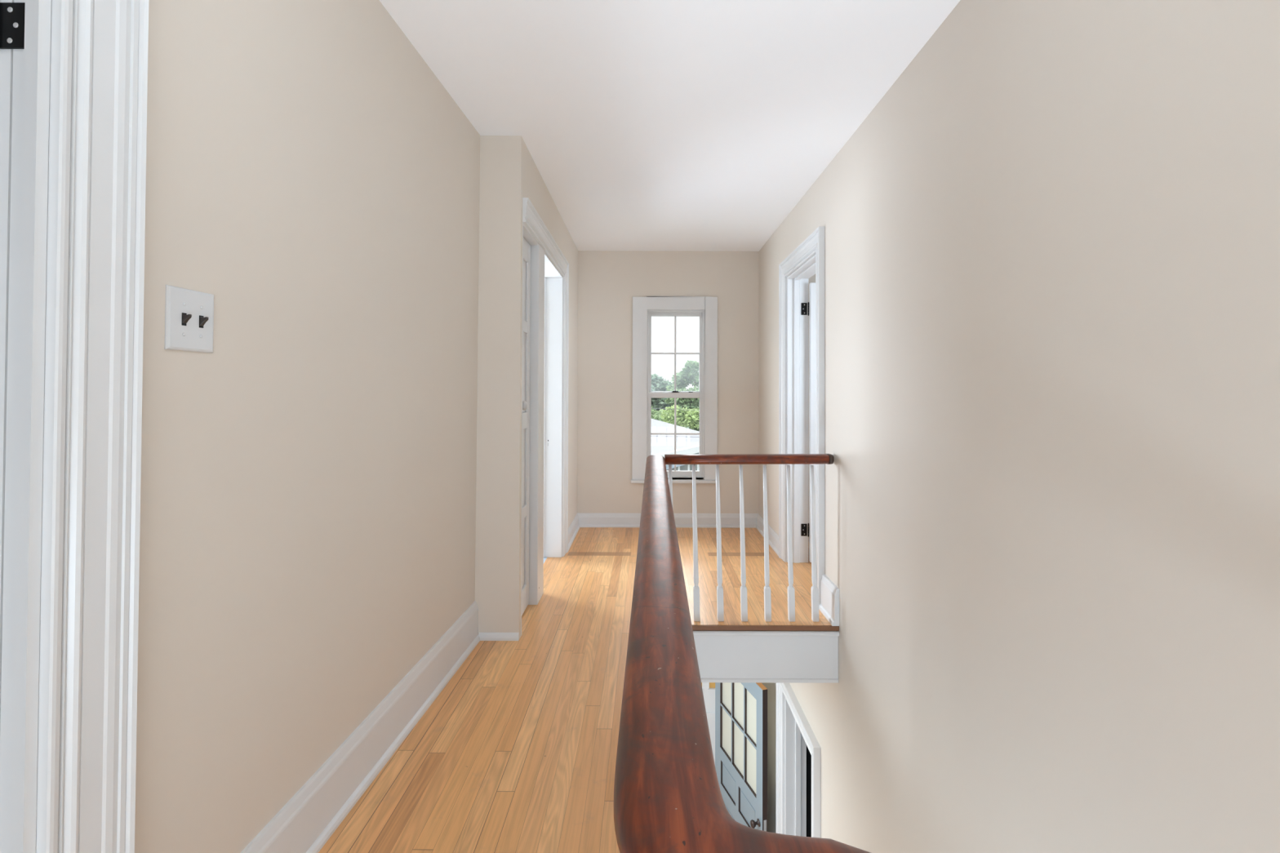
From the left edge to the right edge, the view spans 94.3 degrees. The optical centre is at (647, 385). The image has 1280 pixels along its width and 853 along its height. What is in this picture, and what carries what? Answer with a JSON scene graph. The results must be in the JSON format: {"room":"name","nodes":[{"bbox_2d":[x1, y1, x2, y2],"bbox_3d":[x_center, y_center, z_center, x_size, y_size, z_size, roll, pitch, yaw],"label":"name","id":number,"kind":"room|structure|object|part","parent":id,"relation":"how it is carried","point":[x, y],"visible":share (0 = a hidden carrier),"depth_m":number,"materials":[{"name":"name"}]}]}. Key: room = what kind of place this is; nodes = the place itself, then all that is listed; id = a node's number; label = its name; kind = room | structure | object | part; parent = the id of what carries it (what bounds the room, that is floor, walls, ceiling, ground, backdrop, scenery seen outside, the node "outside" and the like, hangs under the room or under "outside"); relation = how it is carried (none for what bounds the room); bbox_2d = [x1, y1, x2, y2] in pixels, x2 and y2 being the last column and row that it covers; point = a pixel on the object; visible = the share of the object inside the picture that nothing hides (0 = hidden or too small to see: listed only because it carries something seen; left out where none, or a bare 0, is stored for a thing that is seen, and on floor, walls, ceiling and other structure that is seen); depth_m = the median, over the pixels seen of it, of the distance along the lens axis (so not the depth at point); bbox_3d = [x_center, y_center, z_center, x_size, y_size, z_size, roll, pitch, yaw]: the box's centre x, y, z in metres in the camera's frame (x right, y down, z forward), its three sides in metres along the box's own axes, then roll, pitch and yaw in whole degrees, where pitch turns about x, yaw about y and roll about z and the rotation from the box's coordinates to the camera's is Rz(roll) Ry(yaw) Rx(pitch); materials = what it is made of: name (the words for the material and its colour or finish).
{"room":"upstairs hallway","nodes":[
{"label":"upstairs hallway","id":0,"kind":"room"},
{"bbox_2d":[134,0,479,852],"bbox_3d":[-1.005,-0.014,0.693,0.137,2.535,4.594,0,-1,2],"label":"wall","id":1,"kind":"structure","parent":0,"point":[308,527],"depth_m":1.52,"materials":[{"name":"beige paint"}]},
{"bbox_2d":[0,0,148,852],"bbox_3d":[-1.345,0.133,0.494,0.911,2.235,1.121,0,-1,0],"label":"door frame","id":2,"kind":"structure","parent":1,"relation":"in","point":[73,73],"depth_m":0.95,"materials":[{"name":"white paint"}]},
{"bbox_2d":[164,284,213,352],"bbox_3d":[-0.914,-0.131,1.199,0.020,0.124,0.117,0,-1,2],"label":"light switch","id":3,"kind":"object","parent":1,"relation":"attached to","point":[188,313],"visible":1,"depth_m":1.19,"materials":[{"name":"white plastic"}]},
{"bbox_2d":[240,601,479,852],"bbox_3d":[-0.887,1.169,2.008,0.033,0.192,1.936,0,-1,2],"label":"baseboard","id":4,"kind":"structure","parent":1,"relation":"attached to","point":[304,824],"depth_m":1.86,"materials":[{"name":"white paint"}]},
{"bbox_2d":[475,135,523,638],"bbox_3d":[-0.819,0.007,3.005,0.362,2.535,0.040,0,-1,0],"label":"wall","id":5,"kind":"structure","parent":0,"point":[500,333],"depth_m":2.98,"materials":[{"name":"beige paint"}]},
{"bbox_2d":[478,632,519,640],"bbox_3d":[-0.741,1.256,2.967,0.200,0.036,0.014,0,-1,0],"label":"baseboard","id":6,"kind":"structure","parent":5,"relation":"attached to","point":[483,636],"depth_m":2.96,"materials":[{"name":"white paint"}]},
{"bbox_2d":[522,140,577,528],"bbox_3d":[-0.714,0.018,4.240,0.152,2.535,2.431,0,-1,0],"label":"wall","id":7,"kind":"structure","parent":0,"point":[534,188],"depth_m":4.91,"materials":[{"name":"beige paint"}]},
{"bbox_2d":[522,197,568,604],"bbox_3d":[-0.705,0.165,3.810,0.194,2.237,1.568,0,-1,0],"label":"door frame","id":8,"kind":"structure","parent":7,"relation":"in","point":[549,268],"depth_m":4.44,"materials":[{"name":"white paint"}]},
{"bbox_2d":[520,222,538,635],"bbox_3d":[-0.703,0.222,3.243,0.155,2.110,0.438,0,-1,0],"label":"door","id":9,"kind":"structure","parent":8,"relation":"attached to","point":[528,240],"depth_m":3.38,"materials":[{"name":"white paint"}]},
{"bbox_3d":[-0.692,1.198,3.244,0.013,0.133,0.260,0,-1,0],"label":"rail","id":10,"kind":"part","parent":9,"relation":"part of","materials":[{"name":"white paint"}]},
{"bbox_3d":[-0.690,0.709,3.249,0.013,0.065,0.260,0,-1,0],"label":"rail","id":11,"kind":"part","parent":9,"relation":"part of","materials":[{"name":"white paint"}]},
{"bbox_3d":[-0.689,0.197,3.253,0.013,0.090,0.260,0,-1,0],"label":"rail","id":12,"kind":"part","parent":9,"relation":"part of","materials":[{"name":"white paint"}]},
{"bbox_3d":[-0.654,0.106,3.089,0.057,0.052,0.052,0,-1,0],"label":"knob","id":13,"kind":"part","parent":9,"relation":"part of","materials":[{"name":"silver metal"}]},
{"bbox_3d":[-0.688,-0.331,3.258,0.013,0.065,0.260,0,-1,0],"label":"rail","id":14,"kind":"part","parent":9,"relation":"part of","materials":[{"name":"white paint"}]},
{"bbox_3d":[-0.686,-0.760,3.262,0.013,0.115,0.260,0,-1,0],"label":"rail","id":15,"kind":"part","parent":9,"relation":"part of","materials":[{"name":"white paint"}]},
{"bbox_2d":[568,513,580,551],"bbox_3d":[-0.626,1.230,5.017,0.030,0.125,0.856,0,-1,0],"label":"baseboard","id":16,"kind":"structure","parent":7,"relation":"attached to","point":[574,527],"depth_m":5.03,"materials":[{"name":"white paint"}]},
{"bbox_2d":[318,527,831,852],"bbox_3d":[1.047,1.281,1.989,4.300,0.022,7.200,0,-1,0],"label":"floor","id":17,"kind":"structure","parent":0,"point":[517,753],"depth_m":2.25,"materials":[{"name":"brown wood"}]},
{"bbox_2d":[613,453,870,852],"bbox_3d":[0.488,0.814,1.809,1.044,0.906,2.963,0,-1,0],"label":"stair railing","id":18,"kind":"object","parent":17,"relation":"on","point":[668,797],"visible":1,"depth_m":0.69,"materials":[{"name":"brown wood"}]},
{"bbox_3d":[0.551,0.404,3.242,0.908,0.058,0.096,0,-1,0],"label":"cross rail","id":19,"kind":"part","parent":18,"relation":"part of","materials":[{"name":"brown wood"}]},
{"bbox_3d":[0.996,0.402,3.242,0.030,0.055,0.098,0,-1,0],"label":"rail","id":20,"kind":"part","parent":18,"relation":"part of","materials":[{"name":"brown wood"}]},
{"bbox_2d":[577,250,759,513],"bbox_3d":[0.074,1.557,5.522,2.196,5.585,0.160,0,-1,0],"label":"wall","id":21,"kind":"structure","parent":0,"point":[608,281],"depth_m":5.46,"materials":[{"name":"beige paint"}]},
{"bbox_2d":[577,512,758,528],"bbox_3d":[0.191,1.236,5.430,1.664,0.125,0.030,0,-1,0],"label":"baseboard","id":22,"kind":"structure","parent":21,"relation":"attached to","point":[585,519],"depth_m":5.43,"materials":[{"name":"white paint"}]},
{"bbox_2d":[630,296,717,483],"bbox_3d":[0.255,0.040,5.513,0.806,1.710,0.206,0,-1,0],"label":"window","id":23,"kind":"structure","parent":21,"relation":"in","point":[644,308],"depth_m":5.44,"materials":[{"name":"white paint"}]},
{"bbox_3d":[0.261,0.455,5.499,0.512,0.779,0.034,0,-1,0],"label":"sash","id":24,"kind":"part","parent":23,"relation":"part of","materials":[{"name":"white paint"}]},
{"bbox_3d":[0.263,-0.293,5.542,0.512,0.779,0.034,0,-1,0],"label":"sash","id":25,"kind":"part","parent":23,"relation":"part of","materials":[{"name":"glass"}]},
{"bbox_2d":[701,682,715,764],"bbox_3d":[0.231,3.314,5.507,0.920,2.070,0.160,0,-1,0],"label":"door","id":26,"kind":"structure","parent":21,"relation":"in","point":[708,688],"depth_m":5.51,"materials":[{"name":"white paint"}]},
{"bbox_3d":[0.231,3.542,5.502,0.840,1.015,0.015,0,-1,0],"label":"panel","id":27,"kind":"part","parent":26,"relation":"part of","materials":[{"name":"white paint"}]},
{"bbox_3d":[0.613,2.833,5.511,0.094,0.025,0.010,0,-1,0],"label":"sill","id":28,"kind":"part","parent":26,"relation":"part of","materials":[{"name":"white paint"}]},
{"bbox_3d":[0.613,2.611,5.536,0.070,0.420,0.006,0,-1,0],"label":"pane","id":29,"kind":"part","parent":26,"relation":"part of","materials":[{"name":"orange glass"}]},
{"bbox_2d":[379,0,959,251],"bbox_3d":[-0.034,-1.318,1.960,2.426,0.100,7.336,0,-1,0],"label":"ceiling","id":30,"kind":"structure","parent":0,"point":[647,125],"depth_m":2.56,"materials":[{"name":"white paint"}]},
{"bbox_2d":[806,274,815,837],"bbox_3d":[2.189,1.519,4.087,2.134,5.645,3.120,0,-1,0],"label":"wall","id":31,"kind":"structure","parent":0,"point":[808,754],"depth_m":4.87,"materials":[{"name":"paint"}]},
{"bbox_2d":[758,0,1279,852],"bbox_3d":[1.097,1.527,1.915,0.150,5.585,7.056,0,-1,0],"label":"wall","id":32,"kind":"structure","parent":0,"point":[1052,241],"depth_m":1.49,"materials":[{"name":"beige paint"}]},
{"bbox_2d":[715,682,767,831],"bbox_3d":[0.729,3.318,4.898,0.110,2.030,0.902,0,-1,-17],"label":"door","id":33,"kind":"structure","parent":32,"relation":"in","point":[740,708],"depth_m":4.83,"materials":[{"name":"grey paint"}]},
{"bbox_3d":[0.699,2.614,5.133,0.004,0.368,0.224,0,-1,-17],"label":"pane","id":34,"kind":"part","parent":33,"relation":"part of","materials":[{"name":"clear glass"}]},
{"bbox_3d":[0.698,3.002,5.130,0.004,0.367,0.224,0,-1,-17],"label":"pane","id":35,"kind":"part","parent":33,"relation":"part of","materials":[{"name":"clear glass"}]},
{"bbox_3d":[0.709,3.392,5.074,0.018,0.205,0.300,0,-1,-17],"label":"panel","id":36,"kind":"part","parent":33,"relation":"part of","materials":[{"name":"blue paint"}]},
{"bbox_3d":[0.767,2.612,4.902,0.004,0.368,0.218,0,-1,-17],"label":"pane","id":37,"kind":"part","parent":33,"relation":"part of","materials":[{"name":"clear glass"}]},
{"bbox_3d":[0.766,3.000,4.899,0.004,0.367,0.218,0,-1,-17],"label":"pane","id":38,"kind":"part","parent":33,"relation":"part of","materials":[{"name":"clear glass"}]},
{"bbox_3d":[0.811,3.390,4.732,0.018,0.205,0.295,0,-1,-17],"label":"panel","id":39,"kind":"part","parent":33,"relation":"part of","materials":[{"name":"blue paint"}]},
{"bbox_3d":[0.833,2.998,4.676,0.004,0.367,0.206,0,-1,-17],"label":"pane","id":40,"kind":"part","parent":33,"relation":"part of","materials":[{"name":"clear glass"}]},
{"bbox_3d":[0.834,2.611,4.680,0.004,0.368,0.206,0,-1,-17],"label":"pane","id":41,"kind":"part","parent":33,"relation":"part of","materials":[{"name":"clear glass"}]},
{"bbox_3d":[0.820,3.335,4.517,0.068,0.056,0.056,0,-1,-17],"label":"knob","id":42,"kind":"part","parent":33,"relation":"part of","materials":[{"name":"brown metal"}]},
{"bbox_3d":[0.889,3.355,4.476,0.022,0.150,0.002,0,-1,-17],"label":"latch plate","id":43,"kind":"part","parent":33,"relation":"part of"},
{"bbox_2d":[692,625,839,631],"bbox_3d":[0.543,1.295,3.163,0.957,0.028,0.013,0,-1,0],"label":"trim","id":44,"kind":"structure","parent":32,"relation":"attached to","point":[695,628],"depth_m":3.16,"materials":[{"name":"wood"}]},
{"bbox_2d":[693,631,839,683],"bbox_3d":[0.540,1.448,3.169,0.963,0.276,0.036,0,-1,0],"label":"trim","id":45,"kind":"structure","parent":32,"relation":"attached to","point":[722,656],"depth_m":3.17,"materials":[{"name":"white paint"}]},
{"bbox_2d":[755,513,778,555],"bbox_3d":[1.008,1.234,4.946,0.030,0.125,0.998,0,-1,0],"label":"baseboard","id":46,"kind":"structure","parent":32,"relation":"attached to","point":[773,537],"depth_m":4.83,"materials":[{"name":"white paint"}]},
{"bbox_2d":[775,683,821,838],"bbox_3d":[1.072,3.236,3.984,0.195,2.205,1.015,0,-1,0],"label":"door","id":47,"kind":"structure","parent":32,"relation":"in","point":[794,732],"depth_m":4.36,"materials":[{"name":"white paint"}]},
{"bbox_2d":[778,226,824,604],"bbox_3d":[1.466,0.187,3.943,0.952,2.203,1.036,0,-1,0],"label":"door","id":48,"kind":"structure","parent":32,"relation":"in","point":[794,307],"depth_m":4.32,"materials":[{"name":"white paint"}]},
{"bbox_2d":[818,574,839,626],"bbox_3d":[1.004,1.184,3.288,0.038,0.195,0.260,0,-1,0],"label":"baseboard","id":49,"kind":"structure","parent":32,"relation":"attached to","point":[828,606],"depth_m":3.25,"materials":[{"name":"white paint"}]},
{"label":"outside","id":50,"kind":"structure","parent":0,"visible":0},
{"bbox_3d":[-0.016,5.923,47.800,80.000,0.100,84.300,0,-1,0],"label":"floor","id":51,"kind":"structure","parent":50,"visible":0},
{"bbox_2d":[651,406,671,422],"bbox_3d":[0.308,3.500,35.880,3.474,4.536,3.253,0,-1,0],"label":"tree","id":52,"kind":"object","parent":51,"relation":"on","point":[655,415],"visible":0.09,"depth_m":35.64,"materials":[{"name":"green plant"}]},
{"bbox_2d":[651,373,679,411],"bbox_3d":[0.142,2.469,46.297,5.954,6.782,5.101,0,-1,-18],"label":"tree","id":53,"kind":"object","parent":51,"relation":"on","point":[657,382],"visible":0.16,"depth_m":45.37,"materials":[{"name":"green plant"}]},
{"bbox_2d":[650,418,699,471],"bbox_3d":[-2.259,3.176,14.921,9.500,4.800,10.126,0,-1,0],"label":"house","id":54,"kind":"structure","parent":51,"relation":"on","point":[685,444],"depth_m":14.98,"materials":[{"name":"grey"}]},
{"bbox_3d":[0.631,3.634,12.704,0.100,3.860,0.110,0,-1,27],"label":"post","id":55,"kind":"part","parent":54,"relation":"part of","materials":[{"name":"white wood"}]},
{"bbox_3d":[0.879,3.639,13.195,0.100,3.860,0.110,0,-1,27],"label":"post","id":56,"kind":"part","parent":54,"relation":"part of","materials":[{"name":"white"}]},
{"bbox_3d":[1.126,3.644,13.686,0.100,3.860,0.110,0,-1,27],"label":"post","id":57,"kind":"part","parent":54,"relation":"part of","materials":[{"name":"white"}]},
{"bbox_2d":[660,404,699,431],"bbox_3d":[2.340,3.338,29.487,3.089,4.758,2.552,0,-1,44],"label":"tree","id":58,"kind":"object","parent":51,"relation":"on","point":[690,420],"visible":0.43,"depth_m":29.09,"materials":[{"name":"green plant"}]},
{"bbox_2d":[662,360,699,413],"bbox_3d":[3.083,2.000,41.898,4.426,7.657,4.041,0,-1,14],"label":"tree","id":59,"kind":"object","parent":51,"relation":"on","point":[690,374],"visible":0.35,"depth_m":41.56,"materials":[{"name":"green plant"}]},
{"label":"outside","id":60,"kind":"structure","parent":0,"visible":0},
{"bbox_2d":[651,435,699,437],"bbox_3d":[1.497,1.041,12.991,15.000,0.195,0.012,0,-1,0],"label":"power cable","id":61,"kind":"object","parent":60,"point":[651,436],"visible":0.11,"depth_m":12.99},
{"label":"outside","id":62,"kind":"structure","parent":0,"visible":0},
{"bbox_2d":[653,408,699,410],"bbox_3d":[1.999,0.504,17.996,20.001,0.590,0.012,0,-1,0],"label":"power cable","id":63,"kind":"object","parent":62,"point":[654,408],"visible":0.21,"depth_m":17.99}
]}

